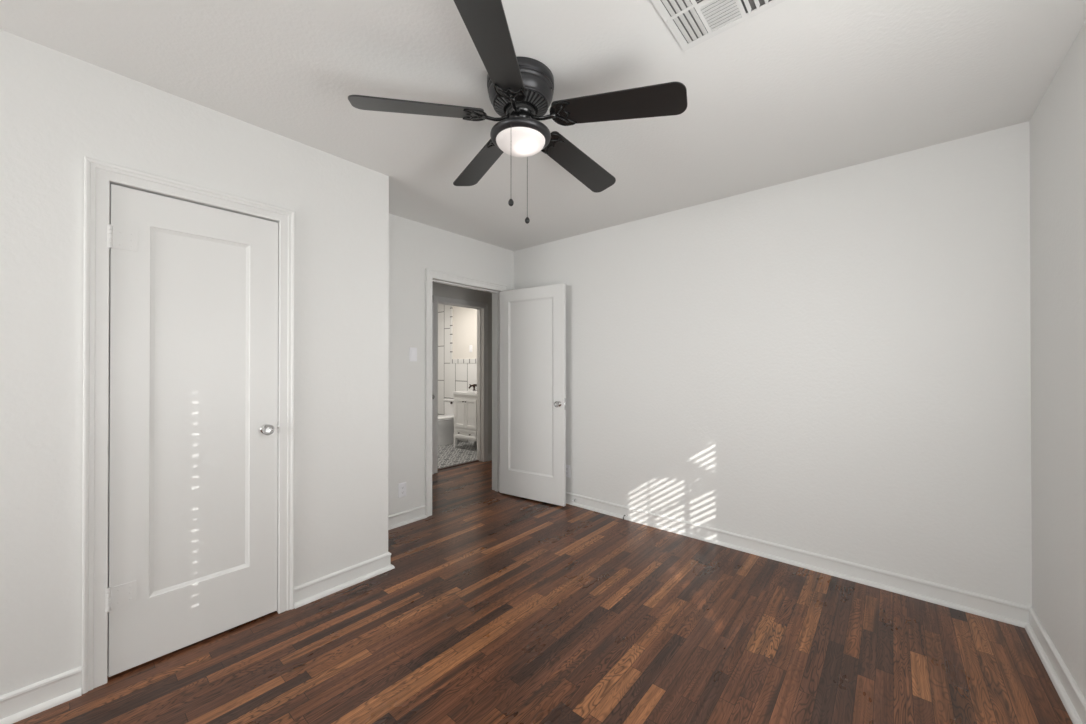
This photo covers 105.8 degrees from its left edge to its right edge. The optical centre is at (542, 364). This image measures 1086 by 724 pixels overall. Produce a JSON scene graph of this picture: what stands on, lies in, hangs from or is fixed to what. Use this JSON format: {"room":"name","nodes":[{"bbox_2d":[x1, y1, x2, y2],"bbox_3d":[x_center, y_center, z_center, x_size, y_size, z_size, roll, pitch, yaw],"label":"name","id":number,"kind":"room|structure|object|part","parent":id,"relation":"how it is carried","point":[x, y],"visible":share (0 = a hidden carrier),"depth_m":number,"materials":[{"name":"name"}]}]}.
{"room":"empty bedroom","nodes":[
{"label":"empty bedroom","id":0,"kind":"room"},
{"bbox_2d":[0,29,388,695],"bbox_3d":[-2.353,0.042,1.087,0.100,2.502,4.109,0,0,40],"label":"wall","id":1,"kind":"structure","parent":0,"point":[58,109],"depth_m":1.65,"materials":[{"name":"white paint"}]},
{"bbox_2d":[0,666,81,723],"bbox_3d":[-2.724,1.239,0.544,0.030,0.102,2.810,0,0,40],"label":"baseboard","id":2,"kind":"structure","parent":1,"relation":"attached to","point":[25,702],"depth_m":1.54,"materials":[{"name":"white paint"}]},
{"bbox_2d":[82,157,294,693],"bbox_3d":[-1.611,0.239,1.941,0.124,2.116,0.752,0,0,40],"label":"door frame","id":3,"kind":"structure","parent":1,"relation":"attached to","point":[98,175],"depth_m":1.67,"materials":[{"name":"white paint"}]},
{"bbox_2d":[105,184,278,676],"bbox_3d":[-1.576,0.271,1.910,0.091,2.026,0.625,0,0,40],"label":"door","id":4,"kind":"structure","parent":1,"relation":"in","point":[194,424],"depth_m":1.88,"materials":[{"name":"white paint"}]},
{"bbox_3d":[-1.392,0.332,2.082,0.034,0.055,0.055,0,0,40],"label":"knob","id":5,"kind":"part","parent":4,"relation":"part of","materials":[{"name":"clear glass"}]},
{"bbox_2d":[294,552,394,608],"bbox_3d":[-1.141,1.248,2.408,0.030,0.102,0.575,0,0,40],"label":"baseboard","id":6,"kind":"structure","parent":1,"relation":"attached to","point":[308,592],"depth_m":2.37,"materials":[{"name":"white paint"}]},
{"bbox_2d":[388,214,513,515],"bbox_3d":[-0.246,0.057,4.512,0.130,2.502,3.841,0,0,40],"label":"wall","id":7,"kind":"structure","parent":0,"point":[414,247],"depth_m":3.42,"materials":[{"name":"white paint"}]},
{"bbox_2d":[398,482,405,497],"bbox_3d":[-1.144,1.023,3.345,0.008,0.115,0.070,0,0,40],"label":"wall outlet","id":8,"kind":"object","parent":7,"relation":"attached to","point":[401,486],"visible":1,"depth_m":3.34,"materials":[{"name":"white plastic"}]},
{"bbox_2d":[388,505,425,529],"bbox_3d":[-1.214,1.252,3.244,0.030,0.102,0.662,0,0,40],"label":"baseboard","id":9,"kind":"structure","parent":7,"relation":"attached to","point":[396,520],"depth_m":3.36,"materials":[{"name":"white paint"}]},
{"bbox_2d":[409,347,416,360],"bbox_3d":[-1.080,-0.082,3.423,0.010,0.115,0.070,0,0,40],"label":"light switch","id":10,"kind":"object","parent":7,"relation":"attached to","point":[412,351],"visible":1,"depth_m":3.42,"materials":[{"name":"white plastic"}]},
{"bbox_2d":[425,268,507,517],"bbox_3d":[-0.745,0.244,3.924,0.177,2.122,0.973,0,0,40],"label":"door frame","id":11,"kind":"structure","parent":7,"relation":"attached to","point":[429,273],"depth_m":3.81,"materials":[{"name":"white paint"}]},
{"bbox_2d":[500,283,565,505],"bbox_3d":[-0.114,0.279,3.952,0.774,2.026,0.147,0,0,33],"label":"door","id":12,"kind":"structure","parent":7,"relation":"in","point":[532,320],"depth_m":3.92,"materials":[{"name":"white paint"}]},
{"bbox_2d":[432,282,491,452],"bbox_3d":[-1.179,0.060,5.200,0.130,2.502,4.000,0,0,40],"label":"wall","id":13,"kind":"structure","parent":0,"point":[438,289],"depth_m":5.59,"materials":[{"name":"white paint"}]},
{"bbox_2d":[432,303,434,474],"bbox_3d":[-1.506,0.284,4.565,0.091,2.020,0.700,0,0,40],"label":"door","id":14,"kind":"structure","parent":13,"relation":"in","point":[433,396],"depth_m":4.83,"materials":[{"name":"white paint"}]},
{"bbox_2d":[432,295,487,473],"bbox_3d":[-1.084,0.243,5.293,0.154,2.138,0.875,0,0,40],"label":"door frame","id":15,"kind":"structure","parent":13,"relation":"attached to","point":[435,299],"depth_m":5.54,"materials":[{"name":"white paint"}]},
{"bbox_2d":[488,452,491,460],"bbox_3d":[-0.318,1.264,6.084,0.030,0.102,1.330,0,0,40],"label":"baseboard","id":16,"kind":"structure","parent":13,"relation":"attached to","point":[489,454],"depth_m":5.61,"materials":[{"name":"white paint"}]},
{"bbox_2d":[453,306,476,358],"bbox_3d":[-1.276,0.068,7.054,2.420,2.502,0.100,0,0,40],"label":"wall","id":17,"kind":"structure","parent":0,"point":[464,319],"depth_m":7.05,"materials":[{"name":"white paint"}]},
{"bbox_2d":[450,306,452,358],"bbox_3d":[-1.625,-0.636,7.276,0.055,1.092,0.018,0,0,40],"label":"trim","id":18,"kind":"structure","parent":17,"relation":"attached to","point":[451,307],"depth_m":7.26,"materials":[{"name":"tile"}]},
{"bbox_2d":[438,304,476,442],"bbox_3d":[-1.312,0.068,7.012,2.420,2.502,0.012,0,0,40],"label":"tile","id":19,"kind":"structure","parent":17,"relation":"attached to","point":[452,377],"depth_m":7.34,"materials":[{"name":"white tile"}]},
{"bbox_2d":[450,359,476,362],"bbox_3d":[-1.019,-0.054,6.759,1.645,0.075,0.018,0,0,40],"label":"trim","id":20,"kind":"structure","parent":17,"relation":"attached to","point":[451,360],"depth_m":7.04,"materials":[{"name":"tile"}]},
{"bbox_2d":[0,0,1085,250],"bbox_3d":[-1.596,-1.251,2.936,7.572,0.100,8.200,0,0,40],"label":"ceiling","id":21,"kind":"structure","parent":0,"point":[796,89],"depth_m":1.73,"materials":[{"name":"white paint"}]},
{"bbox_2d":[348,0,686,223],"bbox_3d":[-0.069,-0.917,1.779,1.307,0.578,1.262,0,0,40],"label":"ceiling fan","id":22,"kind":"object","parent":21,"relation":"hanging from","point":[514,84],"visible":1,"depth_m":1.63,"materials":[{"name":"grey metal"}]},
{"bbox_3d":[-0.502,-1.035,1.661,0.518,0.006,0.144,-2,14,-12],"label":"blade","id":23,"kind":"part","parent":22,"relation":"part of","materials":[{"name":"black wood"}]},
{"bbox_3d":[-0.316,-1.024,2.102,0.144,0.006,0.518,-16,5,-32],"label":"blade","id":24,"kind":"part","parent":22,"relation":"part of","materials":[{"name":"black wood"}]},
{"bbox_3d":[-0.153,-1.017,1.337,0.144,0.006,0.518,14,6,7],"label":"blade","id":25,"kind":"part","parent":22,"relation":"part of","materials":[{"name":"black wood"}]},
{"bbox_3d":[-0.095,-0.930,1.748,0.209,0.049,0.209,0,0,40],"label":"lamp shade","id":26,"kind":"part","parent":22,"relation":"part of","materials":[{"name":"white glass"}]},
{"bbox_3d":[-0.071,-0.812,1.848,0.006,0.308,0.011,0,0,13],"label":"pull chain","id":27,"kind":"part","parent":22,"relation":"part of","materials":[{"name":"grey metal"}]},
{"bbox_3d":[0.181,-0.998,2.057,0.144,0.006,0.518,-18,-18,39],"label":"blade","id":28,"kind":"part","parent":22,"relation":"part of","materials":[{"name":"black wood"}]},
{"bbox_3d":[0.283,-0.993,1.582,0.518,0.006,0.144,8,-10,24],"label":"blade","id":29,"kind":"part","parent":22,"relation":"part of","materials":[{"name":"black wood"}]},
{"bbox_2d":[651,0,785,50],"bbox_3d":[0.562,-1.201,1.320,0.360,0.015,0.360,0,0,40],"label":"ceiling vent","id":30,"kind":"object","parent":21,"relation":"in","point":[692,23],"visible":1,"depth_m":1.41,"materials":[{"name":"white metal"}]},
{"bbox_2d":[13,440,1072,723],"bbox_3d":[-1.574,1.324,2.873,7.372,0.054,8.050,0,0,40],"label":"floor","id":31,"kind":"structure","parent":0,"point":[494,607],"depth_m":1.88,"materials":[{"name":"brown wood"}]},
{"bbox_2d":[438,399,453,445],"bbox_3d":[-1.643,0.957,6.804,0.450,0.715,0.718,0,0,40],"label":"toilet","id":32,"kind":"object","parent":31,"relation":"on","point":[446,421],"visible":0.51,"depth_m":6.73,"materials":[{"name":"white ceramic"}]},
{"bbox_3d":[-1.682,0.869,6.758,0.378,0.028,0.597,0,0,40],"label":"lid","id":33,"kind":"part","parent":32,"relation":"part of","materials":[{"name":"white ceramic"}]},
{"bbox_3d":[-1.679,1.112,6.761,0.364,0.405,0.592,0,0,40],"label":"bowl","id":34,"kind":"part","parent":32,"relation":"part of","materials":[{"name":"white ceramic"}]},
{"bbox_3d":[-1.476,0.773,7.001,0.430,0.285,0.195,0,0,40],"label":"tank","id":35,"kind":"part","parent":32,"relation":"part of","materials":[{"name":"white ceramic"}]},
{"bbox_2d":[438,460,478,470],"bbox_3d":[-1.121,1.306,5.319,0.067,0.012,0.735,0,0,40],"label":"threshold","id":36,"kind":"object","parent":31,"relation":"on","point":[464,463],"visible":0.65,"depth_m":5.32,"materials":[{"name":"brown wood"}]},
{"bbox_2d":[452,390,476,447],"bbox_3d":[-1.048,0.869,6.449,0.624,0.888,0.494,0,0,40],"label":"bathroom vanity","id":37,"kind":"object","parent":31,"relation":"on","point":[465,402],"visible":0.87,"depth_m":6.29,"materials":[{"name":"white paint"}]},
{"bbox_3d":[-1.380,1.203,6.486,0.045,0.220,0.045,0,0,40],"label":"leg","id":38,"kind":"part","parent":37,"relation":"part of","materials":[{"name":"white paint"}]},
{"bbox_3d":[-1.284,0.752,6.370,0.249,0.450,0.018,0,0,40],"label":"door","id":39,"kind":"part","parent":37,"relation":"part of","materials":[{"name":"white paint"}]},
{"bbox_2d":[452,390,476,395],"bbox_3d":[-1.042,0.451,6.459,0.624,0.040,0.473,0,0,40],"label":"countertop","id":40,"kind":"structure","parent":37,"relation":"on","point":[455,392],"depth_m":6.29,"materials":[{"name":"white"}]},
{"bbox_2d":[469,384,476,390],"bbox_3d":[-1.079,0.334,6.659,0.368,0.193,0.150,0,0,40],"label":"faucet","id":41,"kind":"object","parent":40,"relation":"on","point":[473,385],"visible":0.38,"depth_m":6.68,"materials":[{"name":"brown metal"}]},
{"bbox_3d":[-1.187,1.062,6.286,0.504,0.130,0.018,0,0,40],"label":"drawer","id":42,"kind":"part","parent":37,"relation":"part of","materials":[{"name":"white paint"}]},
{"bbox_3d":[-1.089,0.752,6.204,0.249,0.450,0.018,0,0,40],"label":"door","id":43,"kind":"part","parent":37,"relation":"part of","materials":[{"name":"white paint"}]},
{"bbox_2d":[514,121,1031,606],"bbox_3d":[1.135,0.051,3.190,3.686,2.502,0.120,0,0,40],"label":"wall","id":44,"kind":"structure","parent":0,"point":[836,364],"depth_m":2.56,"materials":[{"name":"white paint"}]},
{"bbox_2d":[566,465,569,477],"bbox_3d":[0.227,1.005,3.873,0.070,0.115,0.008,0,0,40],"label":"wall outlet","id":45,"kind":"object","parent":44,"relation":"attached to","point":[567,466],"visible":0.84,"depth_m":3.86,"materials":[{"name":"white plastic"}]},
{"bbox_2d":[566,492,1029,627],"bbox_3d":[1.040,1.251,3.167,3.566,0.102,0.030,0,0,40],"label":"baseboard","id":46,"kind":"structure","parent":44,"relation":"attached to","point":[1016,614],"depth_m":2.53,"materials":[{"name":"white paint"}]},
{"bbox_2d":[1029,21,1085,698],"bbox_3d":[0.559,0.036,-0.241,0.120,2.502,5.856,0,0,40],"label":"wall","id":47,"kind":"structure","parent":0,"point":[1057,126],"depth_m":1.68,"materials":[{"name":"white paint"}]},
{"bbox_2d":[1025,607,1085,723],"bbox_3d":[0.502,1.236,-0.198,0.030,0.102,5.856,0,0,40],"label":"baseboard","id":48,"kind":"structure","parent":47,"relation":"attached to","point":[1071,696],"depth_m":1.66,"materials":[{"name":"white paint"}]}
]}

